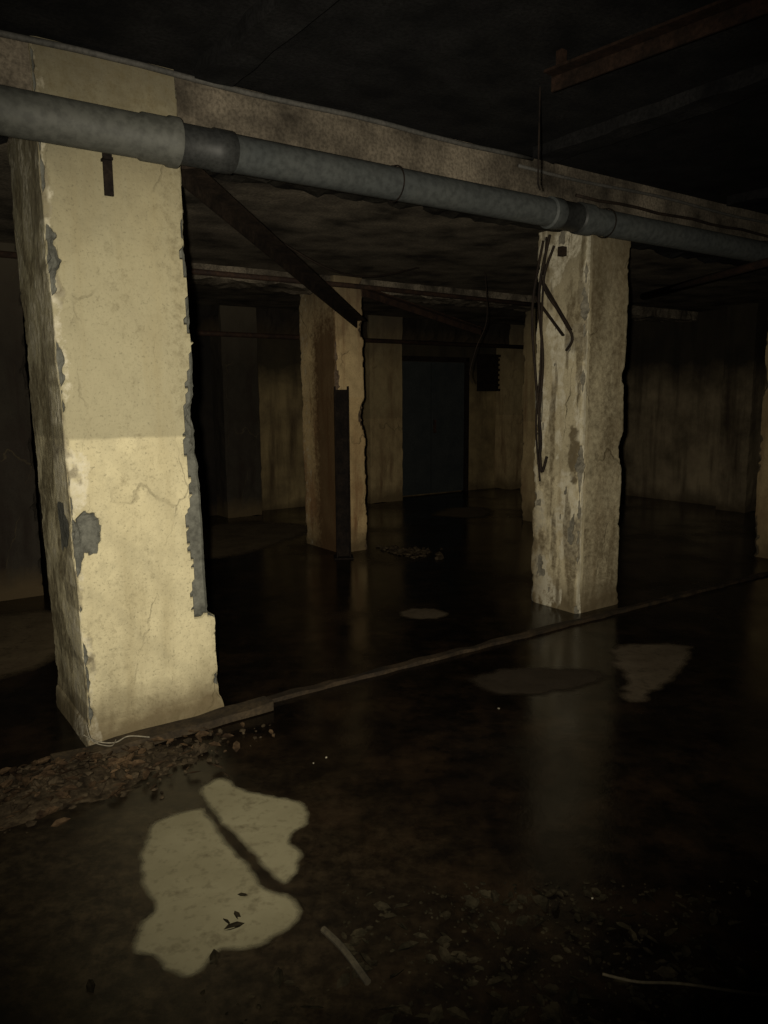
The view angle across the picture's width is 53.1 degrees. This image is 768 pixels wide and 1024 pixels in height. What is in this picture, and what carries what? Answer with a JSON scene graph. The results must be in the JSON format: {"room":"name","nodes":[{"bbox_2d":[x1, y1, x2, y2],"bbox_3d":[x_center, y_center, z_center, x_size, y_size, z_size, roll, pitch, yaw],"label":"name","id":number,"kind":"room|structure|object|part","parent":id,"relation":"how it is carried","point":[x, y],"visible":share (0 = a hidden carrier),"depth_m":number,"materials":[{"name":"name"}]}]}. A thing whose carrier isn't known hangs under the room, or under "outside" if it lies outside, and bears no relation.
{"room":"abandoned basement","nodes":[
{"label":"abandoned basement","id":0,"kind":"room"},
{"bbox_2d":[23,328,495,532],"bbox_3d":[-3.096,-1.181,9.332,14.200,2.620,0.301,-6,10,-35],"label":"wall","id":1,"kind":"structure","parent":0,"point":[283,482],"depth_m":10.36,"materials":[{"name":"paint"}]},
{"bbox_2d":[210,305,261,517],"bbox_3d":[-1.886,-1.260,9.795,0.498,2.637,0.377,-6,10,-35],"label":"pilaster","id":2,"kind":"object","parent":1,"relation":"attached to","point":[234,362],"visible":0.97,"depth_m":9.65,"materials":[{"name":"concrete"}]},
{"bbox_2d":[360,315,402,503],"bbox_3d":[-0.069,-1.459,11.055,0.575,2.633,0.378,-6,10,-35],"label":"pilaster","id":3,"kind":"object","parent":1,"relation":"attached to","point":[381,411],"visible":0.74,"depth_m":10.89,"materials":[{"name":"concrete"}]},
{"bbox_2d":[402,361,430,495],"bbox_3d":[0.432,-1.252,11.607,0.650,2.000,0.050,-6,10,-35],"label":"leaf","id":4,"kind":"object","parent":1,"relation":"attached to","point":[416,376],"visible":0.64,"depth_m":11.62,"materials":[{"name":"blue paint"}]},
{"bbox_2d":[402,356,468,361],"bbox_3d":[0.708,-2.314,11.631,1.480,0.070,0.080,-6,10,-35],"label":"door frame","id":5,"kind":"structure","parent":1,"relation":"in","point":[404,358],"depth_m":11.63,"materials":[{"name":"metal"}]},
{"bbox_2d":[430,362,463,492],"bbox_3d":[0.992,-1.311,11.971,0.650,2.000,0.090,-6,10,-35],"label":"leaf","id":6,"kind":"object","parent":1,"relation":"attached to","point":[447,378],"depth_m":11.96,"materials":[{"name":"blue paint"}]},
{"bbox_3d":[0.777,-1.312,11.787,0.030,0.200,0.040,-6,10,-35],"label":"handle","id":7,"kind":"part","parent":6,"relation":"part of","materials":[{"name":"black metal"}]},
{"bbox_2d":[462,358,469,490],"bbox_3d":[1.292,-1.375,12.181,0.070,2.100,0.080,-6,10,-35],"label":"door frame","id":8,"kind":"structure","parent":1,"relation":"attached to","point":[466,364],"depth_m":12.15,"materials":[{"name":"metal"}]},
{"bbox_2d":[477,354,500,390],"bbox_3d":[1.744,-2.232,12.352,0.580,0.580,0.100,-6,10,-35],"label":"air vent","id":9,"kind":"object","parent":1,"relation":"in","point":[488,369],"visible":0.63,"depth_m":12.27,"materials":[{"name":"metal"}]},
{"bbox_2d":[0,488,767,1023],"bbox_3d":[2.506,0.826,5.182,19.000,0.200,24.000,0,8,0],"label":"floor","id":10,"kind":"structure","parent":0,"point":[422,780],"depth_m":2.98,"materials":[{"name":"concrete"}]},
{"bbox_2d":[0,242,43,600],"bbox_3d":[-2.956,-0.657,5.822,0.457,2.620,0.458,-6,10,-35],"label":"concrete pillar","id":11,"kind":"structure","parent":10,"relation":"on","point":[20,555],"depth_m":5.73,"materials":[{"name":"concrete"}]},
{"bbox_2d":[0,611,54,676],"bbox_3d":[-2.403,0.812,4.804,1.040,0.001,1.520,0,8,0],"label":"silt patch","id":12,"kind":"object","parent":10,"relation":"on","point":[26,640],"visible":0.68,"depth_m":4.81,"materials":[{"name":"brown soil"}]},
{"bbox_2d":[7,36,223,746],"bbox_3d":[-1.231,-0.451,3.550,0.682,2.860,0.665,-6,10,-35],"label":"concrete pillar","id":13,"kind":"structure","parent":10,"relation":"on","point":[103,279],"depth_m":3.29,"materials":[{"name":"beige paint"}]},
{"bbox_2d":[100,153,113,196],"bbox_3d":[-1.114,-1.360,3.095,0.035,0.170,0.060,-6,10,-35],"label":"wall bracket","id":14,"kind":"object","parent":13,"relation":"attached to","point":[106,159],"visible":0.82,"depth_m":3.08,"materials":[{"name":"metal"}]},
{"bbox_2d":[181,165,365,327],"bbox_3d":[-0.542,-1.620,5.248,0.090,0.400,3.701,1,9,10],"label":"diagonal brace","id":15,"kind":"object","parent":13,"relation":"attached to","point":[196,181],"visible":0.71,"depth_m":4.36,"materials":[{"name":"metal"}]},
{"bbox_2d":[0,722,274,833],"bbox_3d":[-1.549,1.083,2.735,2.638,0.112,0.624,-6,10,-35],"label":"rubble heap","id":16,"kind":"object","parent":10,"relation":"on","point":[28,793],"visible":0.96,"depth_m":3.00,"materials":[{"name":"brown gravel"}]},
{"bbox_2d":[50,696,273,767],"bbox_3d":[-0.956,0.978,3.446,1.000,0.047,0.105,-7,11,-37],"label":"plank","id":17,"kind":"object","parent":10,"relation":"on","point":[217,717],"visible":0.86,"depth_m":3.46,"materials":[{"name":"brown wood"}]},
{"bbox_2d":[83,724,149,746],"bbox_3d":[-1.126,0.937,3.243,0.265,0.099,0.076,-4,9,-21],"label":"twine","id":18,"kind":"object","parent":17,"relation":"on","point":[89,737],"visible":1,"depth_m":3.25,"materials":[{"name":"beige fabric"}]},
{"bbox_2d":[190,335,195,454],"bbox_3d":[-2.394,-1.045,9.540,0.089,2.280,0.090,-6,10,-35],"label":"riser pipe","id":19,"kind":"object","parent":10,"relation":"on","point":[192,401],"visible":0.09,"depth_m":9.49,"materials":[{"name":"metal"}]},
{"bbox_2d":[135,809,298,975],"bbox_3d":[-0.531,1.155,2.424,0.640,0.001,0.888,0,8,0],"label":"silt patch","id":20,"kind":"object","parent":10,"relation":"on","point":[195,881],"visible":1,"depth_m":2.32,"materials":[{"name":"beige soil"}]},
{"bbox_2d":[201,779,307,881],"bbox_3d":[-0.488,1.108,2.730,0.488,0.001,0.736,0,8,0],"label":"silt patch","id":21,"kind":"object","parent":10,"relation":"on","point":[265,824],"visible":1,"depth_m":2.76,"materials":[{"name":"beige soil"}]},
{"bbox_2d":[203,523,306,558],"bbox_3d":[-1.495,0.308,8.135,1.380,0.001,2.460,0,8,0],"label":"silt patch","id":22,"kind":"object","parent":10,"relation":"on","point":[234,539],"visible":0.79,"depth_m":8.40,"materials":[{"name":"brown soil"}]},
{"bbox_2d":[299,275,366,551],"bbox_3d":[-0.506,-0.949,7.660,0.364,2.620,0.702,-6,10,-35],"label":"concrete pillar","id":23,"kind":"structure","parent":10,"relation":"on","point":[331,347],"depth_m":7.50,"materials":[{"name":"beige concrete"}]},
{"bbox_2d":[334,386,353,559],"bbox_3d":[-0.388,-0.359,7.155,0.180,1.600,0.180,-1,9,-6],"label":"steel post","id":24,"kind":"object","parent":10,"relation":"on","point":[341,397],"visible":1,"depth_m":7.14,"materials":[{"name":"black metal"}]},
{"bbox_2d":[321,926,370,985],"bbox_3d":[-0.104,1.196,2.081,0.026,0.021,0.240,-6,10,-33],"label":"stick","id":25,"kind":"object","parent":10,"relation":"on","point":[325,931],"visible":1,"depth_m":2.07,"materials":[{"name":"brown wood"}]},
{"bbox_2d":[376,544,443,559],"bbox_3d":[0.320,0.379,7.536,0.513,0.066,0.880,-6,10,-35],"label":"rubble heap","id":26,"kind":"object","parent":10,"relation":"on","point":[393,549],"visible":1,"depth_m":7.44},
{"bbox_2d":[401,608,446,618],"bbox_3d":[0.289,0.708,5.379,0.405,0.001,0.345,0,8,0],"label":"silt patch","id":27,"kind":"object","parent":10,"relation":"on","point":[424,613],"visible":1,"depth_m":5.37,"materials":[{"name":"brown soil"}]},
{"bbox_2d":[86,879,767,1023],"bbox_3d":[0.500,1.206,2.018,2.544,0.028,0.799,0,8,0],"label":"debris","id":28,"kind":"object","parent":10,"relation":"on","point":[552,1012],"visible":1,"depth_m":2.06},
{"bbox_2d":[432,506,490,517],"bbox_3d":[1.024,-0.004,10.108,0.900,0.001,1.050,0,8,0],"label":"silt patch","id":29,"kind":"object","parent":10,"relation":"on","point":[463,512],"visible":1,"depth_m":10.03,"materials":[{"name":"brown soil"}]},
{"bbox_2d":[267,572,767,701],"bbox_3d":[2.719,0.569,6.122,8.040,0.028,0.065,-6,10,-35],"label":"curb","id":30,"kind":"object","parent":10,"relation":"on","point":[291,693],"visible":0.99,"depth_m":4.67,"materials":[{"name":"grey concrete"}]},
{"bbox_2d":[521,308,537,521],"bbox_3d":[1.951,-1.197,9.205,0.427,2.620,0.428,-6,10,-35],"label":"concrete pillar","id":31,"kind":"structure","parent":10,"relation":"on","point":[528,495],"depth_m":9.18,"materials":[{"name":"beige concrete"}]},
{"bbox_2d":[471,668,608,694],"bbox_3d":[0.839,0.896,4.096,0.840,0.001,0.460,0,8,0],"label":"silt patch","id":32,"kind":"object","parent":10,"relation":"on","point":[528,681],"visible":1,"depth_m":4.10,"materials":[{"name":"brown soil"}]},
{"bbox_2d":[531,231,630,613],"bbox_3d":[1.381,-0.753,5.445,0.467,2.860,0.468,-6,10,-35],"label":"concrete pillar","id":33,"kind":"structure","parent":10,"relation":"on","point":[574,557],"depth_m":5.30,"materials":[{"name":"paint"}]},
{"bbox_2d":[610,644,690,701],"bbox_3d":[1.532,0.869,4.245,0.720,0.001,0.960,0,8,0],"label":"silt patch","id":34,"kind":"object","parent":10,"relation":"on","point":[647,667],"visible":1,"depth_m":4.33,"materials":[{"name":"brown soil"}]},
{"bbox_2d":[602,972,767,997],"bbox_3d":[0.813,1.207,1.948,0.501,0.010,0.023,1,9,10],"label":"wire","id":35,"kind":"object","parent":10,"relation":"on","point":[603,973],"visible":1,"depth_m":1.96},
{"bbox_2d":[754,332,767,558],"bbox_3d":[3.753,-0.876,6.974,0.447,2.620,0.447,-6,10,-35],"label":"concrete pillar","id":36,"kind":"structure","parent":10,"relation":"on","point":[761,514],"depth_m":7.07,"materials":[{"name":"beige concrete"}]},
{"bbox_2d":[0,0,767,214],"bbox_3d":[2.201,-1.726,1.603,14.200,0.190,6.220,-6,10,-35],"label":"ceiling","id":37,"kind":"structure","parent":0,"point":[470,71],"depth_m":3.18,"materials":[{"name":"black concrete"}]},
{"bbox_2d":[0,30,533,160],"bbox_3d":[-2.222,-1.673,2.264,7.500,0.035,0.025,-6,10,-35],"label":"ceiling beam","id":38,"kind":"structure","parent":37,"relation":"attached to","point":[4,34],"depth_m":3.37,"materials":[{"name":"grey concrete"}]},
{"bbox_2d":[537,86,540,190],"bbox_3d":[0.699,-1.677,3.446,0.008,0.452,0.020,-7,11,-38],"label":"hanging rod","id":39,"kind":"object","parent":37,"relation":"hanging from","point":[539,86],"visible":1,"depth_m":3.45,"materials":[{"name":"metal"}]},
{"bbox_2d":[533,62,767,163],"bbox_3d":[2.606,-1.649,1.877,0.186,0.091,5.982,-6,10,-35],"label":"joist","id":40,"kind":"object","parent":37,"relation":"attached to","point":[731,89],"visible":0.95,"depth_m":3.63,"materials":[{"name":"brown wood"}]},
{"bbox_2d":[544,0,767,92],"bbox_3d":[1.052,-1.718,2.677,0.075,0.132,1.186,-8,11,-40],"label":"ceiling beam","id":41,"kind":"structure","parent":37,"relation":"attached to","point":[720,15],"depth_m":2.78,"materials":[{"name":"brown metal"}]},
{"bbox_2d":[0,37,767,324],"bbox_3d":[-1.389,-2.337,6.685,14.200,0.435,6.280,-6,10,-35],"label":"ceiling","id":42,"kind":"structure","parent":0,"point":[362,237],"depth_m":5.18,"materials":[{"name":"grey concrete"}]},
{"bbox_2d":[0,135,8,143],"bbox_3d":[-3.523,-1.490,1.740,4.980,0.332,0.490,-6,10,-35],"label":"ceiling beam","id":43,"kind":"structure","parent":42,"relation":"attached to","point":[3,139],"depth_m":3.29,"materials":[{"name":"grey concrete"}]},
{"bbox_2d":[22,303,510,344],"bbox_3d":[-3.055,-2.280,8.831,13.941,0.402,0.359,-6,10,-35],"label":"ceiling beam","id":44,"kind":"structure","parent":42,"relation":"attached to","point":[202,317],"depth_m":10.61,"materials":[{"name":"paint"}]},
{"bbox_2d":[23,322,523,348],"bbox_3d":[-0.764,-2.262,10.027,8.600,0.060,0.060,-6,10,-35],"label":"rusty pipe","id":45,"kind":"object","parent":44,"relation":"attached to","point":[192,332],"visible":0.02,"depth_m":10.44,"materials":[{"name":"metal"}]},
{"bbox_2d":[0,251,537,306],"bbox_3d":[-0.299,-1.973,6.757,5.600,0.074,0.049,-6,10,-34],"label":"rusty pipe","id":46,"kind":"object","parent":42,"relation":"hanging from","point":[4,254],"visible":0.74,"depth_m":6.74,"materials":[{"name":"metal"}]},
{"bbox_2d":[280,240,418,277],"bbox_3d":[-0.219,-1.904,5.893,0.129,0.227,2.030,5,10,34],"label":"hanging wire","id":47,"kind":"object","parent":42,"relation":"hanging from","point":[288,246],"visible":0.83,"depth_m":5.69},
{"bbox_2d":[203,169,562,231],"bbox_3d":[0.130,-1.892,4.271,2.764,0.333,0.494,-6,10,-35],"label":"ceiling beam","id":48,"kind":"structure","parent":42,"relation":"attached to","point":[317,192],"depth_m":4.32,"materials":[{"name":"concrete"}]},
{"bbox_2d":[531,234,573,480],"bbox_3d":[1.144,-1.035,5.247,0.100,1.683,0.353,-6,10,-35],"label":"hanging cables","id":49,"kind":"object","parent":48,"relation":"hanging from","point":[562,250],"visible":1,"depth_m":5.27,"materials":[{"name":"black rubber"}]},
{"bbox_2d":[0,84,767,261],"bbox_3d":[0.410,-1.643,4.006,13.780,0.194,0.194,-6,10,-35],"label":"drain pipe","id":50,"kind":"object","parent":42,"relation":"attached to","point":[167,141],"visible":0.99,"depth_m":3.41,"materials":[{"name":"grey plastic"}]},
{"bbox_2d":[388,165,404,202],"bbox_3d":[0.030,-1.615,3.783,0.020,0.190,0.242,-6,10,-35],"label":"strap","id":51,"kind":"object","parent":50,"relation":"attached to","point":[399,166],"visible":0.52,"depth_m":3.71,"materials":[{"name":"metal"}]},
{"bbox_2d":[596,208,616,237],"bbox_3d":[1.315,-1.757,4.673,0.020,0.190,0.242,-6,10,-35],"label":"strap","id":52,"kind":"object","parent":50,"relation":"attached to","point":[602,208],"visible":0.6,"depth_m":4.60,"materials":[{"name":"metal"}]},
{"bbox_2d":[185,262,697,322],"bbox_3d":[-1.527,-2.070,6.674,13.938,0.204,0.461,-6,10,-35],"label":"ceiling beam","id":53,"kind":"structure","parent":42,"relation":"attached to","point":[637,313],"depth_m":7.77,"materials":[{"name":"grey concrete"}]},
{"bbox_2d":[361,290,486,334],"bbox_3d":[0.503,-2.087,8.121,0.080,0.291,2.358,6,10,35],"label":"diagonal brace","id":54,"kind":"object","parent":53,"relation":"attached to","point":[379,296],"visible":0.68,"depth_m":7.96,"materials":[{"name":"metal"}]},
{"bbox_2d":[469,272,487,383],"bbox_3d":[0.864,-1.683,7.029,0.163,1.002,0.010,0,8,0],"label":"hanging wire","id":55,"kind":"object","parent":42,"relation":"hanging from","point":[485,272],"visible":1,"depth_m":7.03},
{"bbox_2d":[517,164,767,223],"bbox_3d":[3.113,-2.220,5.981,5.750,0.036,0.020,-6,10,-35],"label":"conduit","id":56,"kind":"object","parent":42,"relation":"attached to","point":[518,165],"visible":1,"depth_m":4.93,"materials":[{"name":"grey metal"}]},
{"bbox_2d":[575,194,767,237],"bbox_3d":[2.719,-2.089,5.732,3.801,0.032,0.021,-6,10,-35],"label":"conduit","id":57,"kind":"object","parent":42,"relation":"attached to","point":[576,195],"visible":1,"depth_m":5.14,"materials":[{"name":"grey metal"}]},
{"bbox_2d":[630,241,767,272],"bbox_3d":[3.716,-2.283,6.770,5.200,0.354,0.474,-6,10,-35],"label":"ceiling beam","id":58,"kind":"structure","parent":42,"relation":"attached to","point":[670,253],"depth_m":5.98,"materials":[{"name":"grey concrete"}]},
{"bbox_2d":[494,325,524,489],"bbox_3d":[2.098,-1.698,12.556,0.468,2.632,0.377,-6,10,-35],"label":"pilaster","id":59,"kind":"object","parent":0,"point":[508,405],"visible":0.69,"depth_m":12.40,"materials":[{"name":"concrete"}]},
{"bbox_2d":[619,309,765,505],"bbox_3d":[6.182,-1.202,8.193,0.300,2.870,12.200,-6,10,-35],"label":"wall","id":60,"kind":"structure","parent":0,"point":[672,374],"depth_m":10.90,"materials":[{"name":"brown paint"}]},
{"bbox_2d":[716,303,767,512],"bbox_3d":[4.626,-1.321,9.910,0.337,2.630,0.416,-6,10,-35],"label":"pilaster","id":61,"kind":"object","parent":60,"relation":"attached to","point":[744,376],"visible":0.97,"depth_m":9.79,"materials":[{"name":"brown paint"}]},
{"bbox_2d":[640,258,767,299],"bbox_3d":[2.667,-1.714,5.254,0.102,0.060,3.750,-2,9,-9],"label":"rusty pipe","id":62,"kind":"object","parent":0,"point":[762,263],"visible":1,"depth_m":5.96,"materials":[{"name":"metal"}]}
]}

